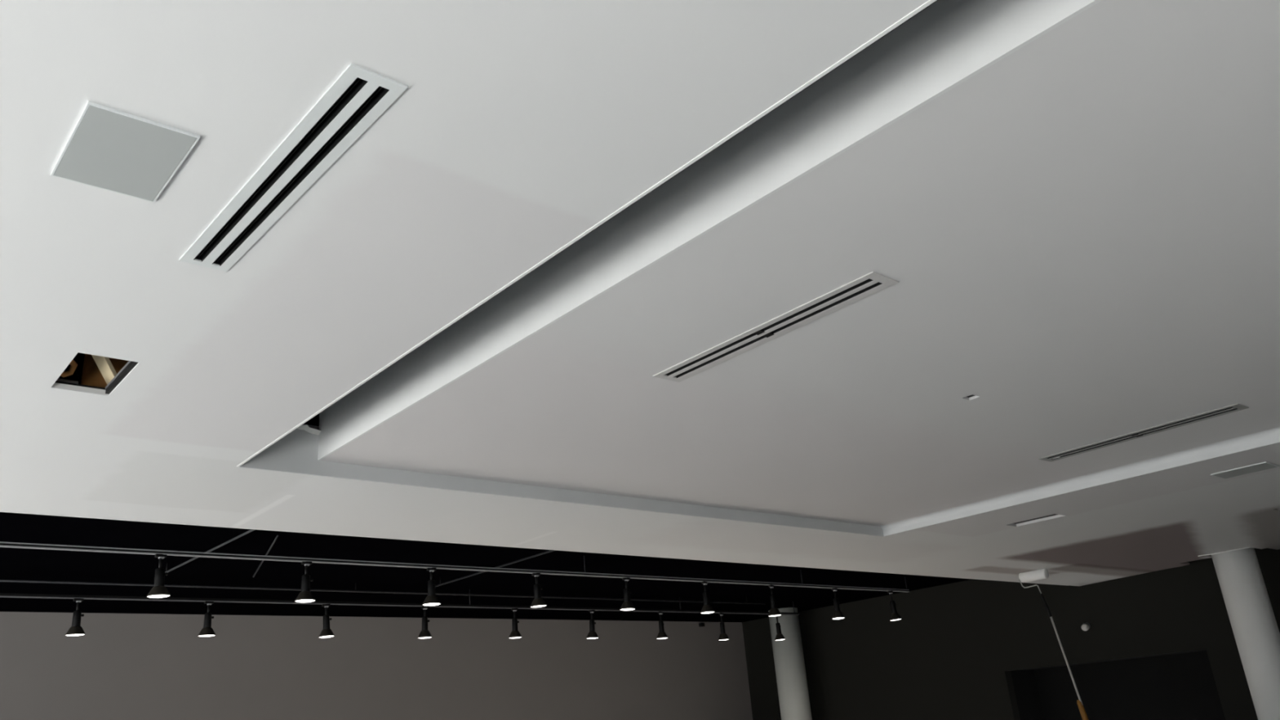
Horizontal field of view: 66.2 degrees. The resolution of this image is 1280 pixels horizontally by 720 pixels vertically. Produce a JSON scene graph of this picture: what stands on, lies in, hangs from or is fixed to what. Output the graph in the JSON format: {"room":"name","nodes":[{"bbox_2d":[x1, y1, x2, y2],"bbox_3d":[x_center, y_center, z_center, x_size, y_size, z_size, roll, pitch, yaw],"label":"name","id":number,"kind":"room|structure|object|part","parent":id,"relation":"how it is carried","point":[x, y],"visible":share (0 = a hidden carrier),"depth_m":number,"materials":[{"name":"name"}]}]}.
{"room":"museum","nodes":[
{"label":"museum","id":0,"kind":"room"},
{"bbox_2d":[0,611,752,719],"bbox_3d":[-4.276,5.494,13.938,17.362,3.588,0.150,13,-27,-39],"label":"wall","id":1,"kind":"structure","parent":0,"point":[125,666],"depth_m":14.45,"materials":[{"name":"grey paint"}]},
{"bbox_2d":[698,622,704,626],"bbox_3d":[1.202,5.146,19.066,0.100,0.070,0.070,13,-27,-39],"label":"junction box","id":2,"kind":"object","parent":1,"relation":"attached to","point":[700,624],"visible":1,"depth_m":19.04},
{"bbox_2d":[0,0,973,622],"bbox_3d":[1.811,0.697,7.944,17.362,0.120,19.491,13,-27,-39],"label":"ceiling","id":3,"kind":"structure","parent":0,"point":[15,563],"depth_m":11.68,"materials":[{"name":"black paint"}]},
{"bbox_2d":[164,528,254,572],"bbox_3d":[-3.235,1.373,8.292,0.020,0.109,4.742,14,-28,-40],"label":"conduit pipe","id":4,"kind":"object","parent":3,"relation":"hanging from","point":[251,530],"visible":0.21,"depth_m":8.92,"materials":[{"name":"grey metal"}]},
{"bbox_2d":[252,534,278,577],"bbox_3d":[-3.705,1.952,9.684,0.016,0.080,1.809,6,-23,-26],"label":"rod","id":5,"kind":"object","parent":3,"relation":"attached to","point":[277,536],"visible":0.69,"depth_m":9.51,"materials":[{"name":"grey metal"}]},
{"bbox_2d":[0,579,765,604],"bbox_3d":[-3.424,2.738,11.806,14.401,0.111,0.024,13,-27,-38],"label":"conduit pipe","id":6,"kind":"object","parent":3,"relation":"hanging from","point":[1,580],"visible":1,"depth_m":11.63,"materials":[{"name":"black metal"}]},
{"bbox_2d":[0,589,799,615],"bbox_3d":[-3.121,2.954,12.265,15.512,0.234,0.038,13,-27,-39],"label":"track","id":7,"kind":"object","parent":3,"relation":"hanging from","point":[2,595],"visible":1,"depth_m":11.78,"materials":[{"name":"metal"}]},
{"bbox_2d":[64,598,85,635],"bbox_3d":[-5.728,2.616,9.990,0.184,0.371,0.184,3,-22,-21],"label":"track spotlight","id":8,"kind":"object","parent":7,"relation":"hanging from","point":[76,629],"visible":1,"depth_m":9.94,"materials":[{"name":"brown metal"}]},
{"bbox_3d":[-5.718,2.743,9.940,0.184,0.086,0.184,12,-26,-42],"label":"lamp shade","id":9,"kind":"part","parent":8,"relation":"part of","materials":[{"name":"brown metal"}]},
{"bbox_3d":[-5.739,2.520,10.016,0.026,0.121,0.026,12,-26,-42],"label":"stem","id":10,"kind":"part","parent":8,"relation":"part of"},
{"bbox_2d":[197,600,215,636],"bbox_3d":[-4.752,2.846,10.790,0.184,0.376,0.184,13,-27,-40],"label":"track spotlight","id":11,"kind":"object","parent":7,"relation":"hanging from","point":[206,631],"visible":1,"depth_m":10.74,"materials":[{"name":"black metal"}]},
{"bbox_3d":[-4.741,2.975,10.742,0.184,0.088,0.184,13,-27,-40],"label":"lamp shade","id":12,"kind":"part","parent":11,"relation":"part of","materials":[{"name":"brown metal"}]},
{"bbox_3d":[-4.760,2.751,10.825,0.026,0.123,0.026,13,-27,-40],"label":"stem","id":13,"kind":"part","parent":11,"relation":"part of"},
{"bbox_2d":[318,603,334,638],"bbox_3d":[-3.710,3.089,11.635,0.183,0.390,0.183,1,-22,-16],"label":"track spotlight","id":14,"kind":"object","parent":7,"relation":"hanging from","point":[326,632],"visible":1,"depth_m":11.58,"materials":[{"name":"black metal"}]},
{"bbox_3d":[-3.701,3.222,11.584,0.184,0.091,0.184,6,-25,-32],"label":"lamp shade","id":15,"kind":"part","parent":14,"relation":"part of","materials":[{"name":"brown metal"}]},
{"bbox_2d":[417,605,432,638],"bbox_3d":[-2.733,3.329,12.458,0.184,0.397,0.184,10,-25,-34],"label":"track spotlight","id":16,"kind":"object","parent":7,"relation":"hanging from","point":[424,633],"visible":0.98,"depth_m":12.41,"materials":[{"name":"black metal"}]},
{"bbox_3d":[-2.721,3.466,12.407,0.184,0.093,0.184,10,-25,-34],"label":"lamp shade","id":17,"kind":"part","parent":16,"relation":"part of","materials":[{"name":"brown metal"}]},
{"bbox_2d":[508,608,522,638],"bbox_3d":[-1.698,3.571,13.312,0.184,0.397,0.184,10,-25,-34],"label":"track spotlight","id":18,"kind":"object","parent":7,"relation":"hanging from","point":[515,633],"visible":1,"depth_m":13.26,"materials":[{"name":"brown metal"}]},
{"bbox_3d":[-1.687,3.708,13.261,0.184,0.093,0.184,10,-25,-34],"label":"lamp shade","id":19,"kind":"part","parent":18,"relation":"part of","materials":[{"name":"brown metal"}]},
{"bbox_2d":[586,609,598,639],"bbox_3d":[-0.692,3.811,14.148,0.184,0.402,0.184,11,-25,-32],"label":"track spotlight","id":20,"kind":"object","parent":7,"relation":"hanging from","point":[592,634],"visible":1,"depth_m":14.10,"materials":[{"name":"black metal"}]},
{"bbox_3d":[-0.684,3.949,14.096,0.184,0.094,0.184,10,-25,-32],"label":"lamp shade","id":21,"kind":"part","parent":20,"relation":"part of","materials":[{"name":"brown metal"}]},
{"bbox_2d":[656,611,668,639],"bbox_3d":[0.325,4.050,14.985,0.184,0.406,0.184,-20,-26,34],"label":"track spotlight","id":22,"kind":"object","parent":7,"relation":"hanging from","point":[661,635],"visible":1,"depth_m":14.93,"materials":[{"name":"brown metal"}]},
{"bbox_3d":[0.336,4.189,14.932,0.184,0.095,0.184,-20,-26,34],"label":"lamp shade","id":23,"kind":"part","parent":22,"relation":"part of","materials":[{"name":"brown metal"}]},
{"bbox_2d":[718,613,728,640],"bbox_3d":[1.328,4.296,15.815,0.184,0.429,0.184,-18,-23,32],"label":"track spotlight","id":24,"kind":"object","parent":7,"relation":"hanging from","point":[722,636],"visible":1,"depth_m":15.76,"materials":[{"name":"black metal"}]},
{"bbox_3d":[1.341,4.444,15.762,0.184,0.100,0.184,-18,-23,32],"label":"lamp shade","id":25,"kind":"part","parent":24,"relation":"part of","materials":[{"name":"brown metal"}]},
{"bbox_2d":[774,615,785,640],"bbox_3d":[2.347,4.534,16.648,0.184,0.433,0.184,-23,-27,37],"label":"track spotlight","id":26,"kind":"object","parent":7,"relation":"hanging from","point":[780,636],"visible":0.93,"depth_m":16.58,"materials":[{"name":"black metal"}]},
{"bbox_3d":[2.363,4.681,16.591,0.184,0.101,0.184,-23,-27,37],"label":"lamp shade","id":27,"kind":"part","parent":26,"relation":"part of","materials":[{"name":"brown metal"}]},
{"bbox_2d":[0,541,910,592],"bbox_3d":[-1.615,2.130,10.441,15.212,0.234,0.038,13,-27,-39],"label":"track","id":28,"kind":"object","parent":3,"relation":"hanging from","point":[6,544],"visible":1,"depth_m":9.66,"materials":[{"name":"grey metal"}]},
{"bbox_2d":[146,553,170,598],"bbox_3d":[-4.054,1.822,8.297,0.184,0.361,0.184,-17,-24,30],"label":"track spotlight","id":29,"kind":"object","parent":28,"relation":"hanging from","point":[159,590],"visible":1,"depth_m":8.25,"materials":[{"name":"grey metal"}]},
{"bbox_3d":[-4.045,1.946,8.249,0.184,0.084,0.184,13,-28,-44],"label":"lamp shade","id":30,"kind":"part","parent":29,"relation":"part of","materials":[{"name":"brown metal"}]},
{"bbox_3d":[-4.071,1.731,8.326,0.026,0.117,0.026,13,-28,-44],"label":"stem","id":31,"kind":"part","parent":29,"relation":"part of","materials":[{"name":"black metal"}]},
{"bbox_2d":[294,561,315,602],"bbox_3d":[-3.094,2.052,9.087,0.184,0.370,0.184,11,-27,-35],"label":"track spotlight","id":32,"kind":"object","parent":28,"relation":"hanging from","point":[305,595],"visible":1,"depth_m":9.04,"materials":[{"name":"brown metal"}]},
{"bbox_3d":[-3.083,2.177,9.036,0.184,0.086,0.184,11,-27,-35],"label":"lamp shade","id":33,"kind":"part","parent":32,"relation":"part of","materials":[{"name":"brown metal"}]},
{"bbox_3d":[-3.103,1.959,9.124,0.026,0.121,0.026,11,-27,-35],"label":"stem","id":34,"kind":"part","parent":32,"relation":"part of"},
{"bbox_2d":[422,567,440,606],"bbox_3d":[-2.104,2.285,9.905,0.184,0.374,0.184,6,-25,-27],"label":"track spotlight","id":35,"kind":"object","parent":28,"relation":"hanging from","point":[431,599],"visible":1,"depth_m":9.85,"materials":[{"name":"brown metal"}]},
{"bbox_3d":[-2.113,2.192,9.944,0.026,0.122,0.026,6,-25,-27],"label":"stem","id":36,"kind":"part","parent":35,"relation":"part of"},
{"bbox_3d":[-2.092,2.412,9.854,0.184,0.087,0.184,6,-25,-27],"label":"lamp shade","id":37,"kind":"part","parent":35,"relation":"part of","materials":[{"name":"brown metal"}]},
{"bbox_2d":[529,573,546,608],"bbox_3d":[-1.116,2.513,10.726,0.183,0.368,0.183,5,-23,-23],"label":"track spotlight","id":38,"kind":"object","parent":28,"relation":"hanging from","point":[538,602],"visible":1,"depth_m":10.67,"materials":[{"name":"brown metal"}]},
{"bbox_3d":[-1.107,2.638,10.677,0.184,0.086,0.184,4,-23,-29],"label":"lamp shade","id":39,"kind":"part","parent":38,"relation":"part of","materials":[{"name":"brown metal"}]},
{"bbox_2d":[619,577,635,610],"bbox_3d":[-0.159,2.744,11.522,0.183,0.377,0.183,5,-23,-24],"label":"track spotlight","id":40,"kind":"object","parent":28,"relation":"hanging from","point":[627,605],"visible":1,"depth_m":11.47,"materials":[{"name":"brown metal"}]},
{"bbox_3d":[-0.147,2.874,11.473,0.184,0.088,0.184,10,-25,-28],"label":"lamp shade","id":41,"kind":"part","parent":40,"relation":"part of","materials":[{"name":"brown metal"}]},
{"bbox_2d":[700,581,715,613],"bbox_3d":[0.830,2.982,12.332,0.184,0.392,0.184,-20,-26,32],"label":"track spotlight","id":42,"kind":"object","parent":28,"relation":"hanging from","point":[707,608],"visible":1,"depth_m":12.28,"materials":[{"name":"brown metal"}]},
{"bbox_3d":[0.842,3.115,12.278,0.184,0.092,0.184,-20,-26,32],"label":"lamp shade","id":43,"kind":"part","parent":42,"relation":"part of","materials":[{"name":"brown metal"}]},
{"bbox_2d":[768,584,782,616],"bbox_3d":[1.779,3.215,13.119,0.184,0.410,0.184,-18,-24,32],"label":"track spotlight","id":44,"kind":"object","parent":28,"relation":"hanging from","point":[774,611],"visible":1,"depth_m":13.06,"materials":[{"name":"brown metal"}]},
{"bbox_3d":[1.791,3.356,13.066,0.184,0.096,0.184,-18,-24,32],"label":"lamp shade","id":45,"kind":"part","parent":44,"relation":"part of","materials":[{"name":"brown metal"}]},
{"bbox_2d":[831,587,844,619],"bbox_3d":[2.787,3.456,13.938,0.183,0.435,0.183,-2,-21,-8],"label":"track spotlight","id":46,"kind":"object","parent":28,"relation":"hanging from","point":[837,615],"visible":1,"depth_m":13.89,"materials":[{"name":"black metal"}]},
{"bbox_3d":[2.800,3.606,13.883,0.184,0.101,0.184,12,-28,-33],"label":"lamp shade","id":47,"kind":"part","parent":46,"relation":"part of","materials":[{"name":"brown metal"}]},
{"bbox_2d":[887,590,902,620],"bbox_3d":[3.821,3.700,14.791,0.183,0.439,0.183,-2,-21,-8],"label":"track spotlight","id":48,"kind":"object","parent":28,"relation":"hanging from","point":[895,615],"visible":1,"depth_m":14.73,"materials":[{"name":"black metal"}]},
{"bbox_3d":[3.832,3.850,14.733,0.184,0.102,0.184,8,-25,-35],"label":"lamp shade","id":49,"kind":"part","parent":48,"relation":"part of","materials":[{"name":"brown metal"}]},
{"bbox_2d":[435,550,555,586],"bbox_3d":[-0.901,1.948,10.297,0.020,0.109,4.861,14,-28,-40],"label":"conduit pipe","id":50,"kind":"object","parent":3,"relation":"hanging from","point":[548,551],"visible":0.27,"depth_m":10.93,"materials":[{"name":"black metal"}]},
{"bbox_2d":[0,0,1279,586],"bbox_3d":[4.121,-0.021,5.354,16.958,0.025,12.058,13,-27,-39],"label":"ceiling","id":51,"kind":"structure","parent":0,"point":[518,127],"depth_m":3.21,"materials":[{"name":"paint"}]},
{"bbox_2d":[56,377,78,383],"bbox_3d":[-2.693,0.116,4.356,0.325,0.062,0.130,13,-27,-39],"label":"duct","id":52,"kind":"object","parent":51,"relation":"on","point":[58,379],"visible":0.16,"depth_m":4.39,"materials":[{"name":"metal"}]},
{"bbox_2d":[60,359,77,377],"bbox_3d":[-2.520,0.013,4.221,0.074,0.085,0.194,-15,-23,24],"label":"conduit","id":53,"kind":"object","parent":51,"relation":"on","point":[73,364],"visible":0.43,"depth_m":4.27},
{"bbox_2d":[54,360,137,394],"bbox_3d":[-2.310,0.045,4.157,0.288,0.031,0.527,13,-27,-39],"label":"frame","id":54,"kind":"object","parent":51,"relation":"attached to","point":[130,365],"visible":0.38,"depth_m":4.26,"materials":[{"name":"metal"}]},
{"bbox_2d":[91,355,116,384],"bbox_3d":[-2.364,0.030,4.340,0.081,0.166,0.284,-3,-21,-4],"label":"strip","id":55,"kind":"object","parent":51,"relation":"on","point":[104,364],"visible":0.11,"depth_m":4.33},
{"bbox_2d":[80,353,128,387],"bbox_3d":[-2.367,0.015,4.585,0.440,0.361,0.030,-3,-21,-4],"label":"board","id":56,"kind":"object","parent":51,"relation":"on","point":[91,375],"visible":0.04,"depth_m":4.55,"materials":[{"name":"brown wood"}]},
{"bbox_2d":[50,101,199,202],"bbox_3d":[-1.420,-0.561,2.700,0.272,0.008,0.405,13,-27,-39],"label":"access panel","id":57,"kind":"object","parent":51,"relation":"attached to","point":[108,148],"visible":1,"depth_m":2.68,"materials":[{"name":"white metal"}]},
{"bbox_2d":[178,62,408,271],"bbox_3d":[-1.072,-0.587,2.921,0.156,0.155,1.252,14,-28,-40],"label":"ceiling vent","id":58,"kind":"object","parent":51,"relation":"in","point":[359,95],"visible":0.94,"depth_m":2.81,"materials":[{"name":"white metal"}]},
{"bbox_2d":[302,424,319,430],"bbox_3d":[-2.076,0.517,5.847,0.335,0.285,0.044,13,-27,-39],"label":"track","id":59,"kind":"object","parent":51,"relation":"on","point":[309,426],"visible":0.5,"depth_m":5.96,"materials":[{"name":"black metal"}]},
{"bbox_2d":[0,511,1063,585],"bbox_3d":[0.090,1.871,9.411,16.612,0.027,0.018,13,-27,-39],"label":"cove","id":60,"kind":"structure","parent":51,"relation":"attached to","point":[0,511],"depth_m":7.90,"materials":[{"name":"white paint"}]},
{"bbox_2d":[237,428,884,536],"bbox_3d":[0.012,1.022,7.523,6.077,0.271,0.018,13,-27,-39],"label":"cove","id":61,"kind":"structure","parent":51,"relation":"attached to","point":[296,452],"depth_m":6.60,"materials":[{"name":"paint"}]},
{"bbox_2d":[297,424,320,435],"bbox_3d":[-2.045,0.404,5.848,0.283,0.050,0.058,13,-27,-39],"label":"paper","id":62,"kind":"object","parent":61,"relation":"attached to","point":[306,428],"visible":0.56,"depth_m":5.89,"materials":[{"name":"white paper"}]},
{"bbox_2d":[236,0,936,466],"bbox_3d":[0.541,-0.798,2.549,0.013,0.027,8.717,13,-27,-39],"label":"cove","id":63,"kind":"structure","parent":51,"relation":"attached to","point":[927,3],"depth_m":3.08,"materials":[{"name":"white paint"}]},
{"bbox_2d":[1013,514,1057,524],"bbox_3d":[3.704,1.436,9.236,0.273,0.100,0.560,13,-27,-39],"label":"ceiling vent","id":64,"kind":"object","parent":51,"relation":"attached to","point":[1051,514],"visible":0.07,"depth_m":9.29,"materials":[{"name":"black metal"}]},
{"bbox_2d":[880,426,1279,536],"bbox_3d":[5.135,0.234,6.372,0.068,0.122,8.715,13,-27,-39],"label":"cove","id":65,"kind":"structure","parent":51,"relation":"attached to","point":[1270,437],"depth_m":7.94,"materials":[{"name":"paint"}]},
{"bbox_2d":[1198,546,1250,556],"bbox_3d":[7.349,2.414,12.348,0.016,0.020,0.611,15,-28,-41],"label":"strip","id":66,"kind":"object","parent":51,"relation":"attached to","point":[1247,547],"visible":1,"depth_m":12.35,"materials":[{"name":"white paint"}]},
{"bbox_2d":[1210,462,1279,479],"bbox_3d":[4.811,0.879,7.804,0.300,0.008,0.405,13,-27,-39],"label":"access panel","id":67,"kind":"object","parent":51,"relation":"attached to","point":[1262,466],"visible":1,"depth_m":7.79,"materials":[{"name":"white metal"}]},
{"bbox_2d":[320,0,1279,526],"bbox_3d":[3.017,-0.299,4.634,5.612,0.016,8.715,13,-27,-39],"label":"ceiling","id":68,"kind":"structure","parent":0,"point":[1079,235],"depth_m":4.50,"materials":[{"name":"paint"}]},
{"bbox_2d":[317,0,1102,460],"bbox_3d":[0.883,-0.926,2.926,0.016,0.295,8.714,13,-27,-39],"label":"cove","id":69,"kind":"structure","parent":68,"relation":"attached to","point":[948,42],"depth_m":3.50,"materials":[{"name":"paint"}]},
{"bbox_2d":[653,271,899,382],"bbox_3d":[0.570,-0.192,4.561,0.180,0.156,1.376,13,-27,-39],"label":"ceiling vent","id":70,"kind":"object","parent":68,"relation":"in","point":[873,282],"visible":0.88,"depth_m":4.46,"materials":[{"name":"white metal"}]},
{"bbox_2d":[1038,403,1248,462],"bbox_3d":[3.460,0.454,6.870,0.180,0.156,1.401,12,-27,-37],"label":"ceiling vent","id":71,"kind":"object","parent":68,"relation":"in","point":[1235,407],"visible":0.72,"depth_m":6.79,"materials":[{"name":"white metal"}]},
{"bbox_2d":[742,547,1279,719],"bbox_3d":[8.452,3.946,12.660,0.180,3.588,19.090,13,-27,-39],"label":"wall","id":72,"kind":"structure","parent":0,"point":[954,648],"depth_m":15.84,"materials":[{"name":"grey paint"}]},
{"bbox_2d":[1080,622,1090,631],"bbox_3d":[6.630,3.968,14.601,0.145,0.124,0.110,13,-27,-39],"label":"sensor","id":73,"kind":"object","parent":72,"relation":"attached to","point":[1086,626],"visible":1,"depth_m":14.56,"materials":[{"name":"plastic"}]},
{"bbox_2d":[1010,648,1225,719],"bbox_3d":[7.257,5.422,14.466,0.800,2.315,3.640,13,-27,-39],"label":"door","id":74,"kind":"structure","parent":72,"relation":"in","point":[1177,686],"depth_m":14.92,"materials":[{"name":"paint"}]},
{"bbox_3d":[2.099,4.162,6.614,17.362,0.150,19.491,13,-27,-39],"label":"floor","id":75,"kind":"structure","parent":0,"visible":0},
{"bbox_2d":[768,607,812,719],"bbox_3d":[2.793,6.310,17.596,0.544,3.587,0.544,13,-27,-39],"label":"round column","id":76,"kind":"structure","parent":75,"relation":"on","point":[788,657],"depth_m":17.66,"materials":[{"name":"paint"}]},
{"bbox_2d":[1018,568,1088,719],"bbox_3d":[5.266,4.161,11.981,0.128,3.198,0.686,13,-27,-39],"label":"paint roller","id":77,"kind":"object","parent":75,"relation":"on","point":[1041,574],"visible":1,"depth_m":12.45,"materials":[{"name":"metal"}]},
{"bbox_3d":[5.061,2.894,12.587,0.015,0.262,0.390,13,-27,-39],"label":"wire frame","id":78,"kind":"part","parent":77,"relation":"part of","materials":[{"name":"metal"}]},
{"bbox_3d":[5.144,3.107,12.427,0.038,0.300,0.086,13,-27,-39],"label":"handle","id":79,"kind":"part","parent":77,"relation":"part of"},
{"bbox_2d":[1211,547,1279,719],"bbox_3d":[7.718,3.788,12.089,0.492,3.587,0.492,13,-27,-39],"label":"round column","id":80,"kind":"structure","parent":75,"relation":"on","point":[1253,622],"depth_m":12.11,"materials":[{"name":"white paint"}]}
]}

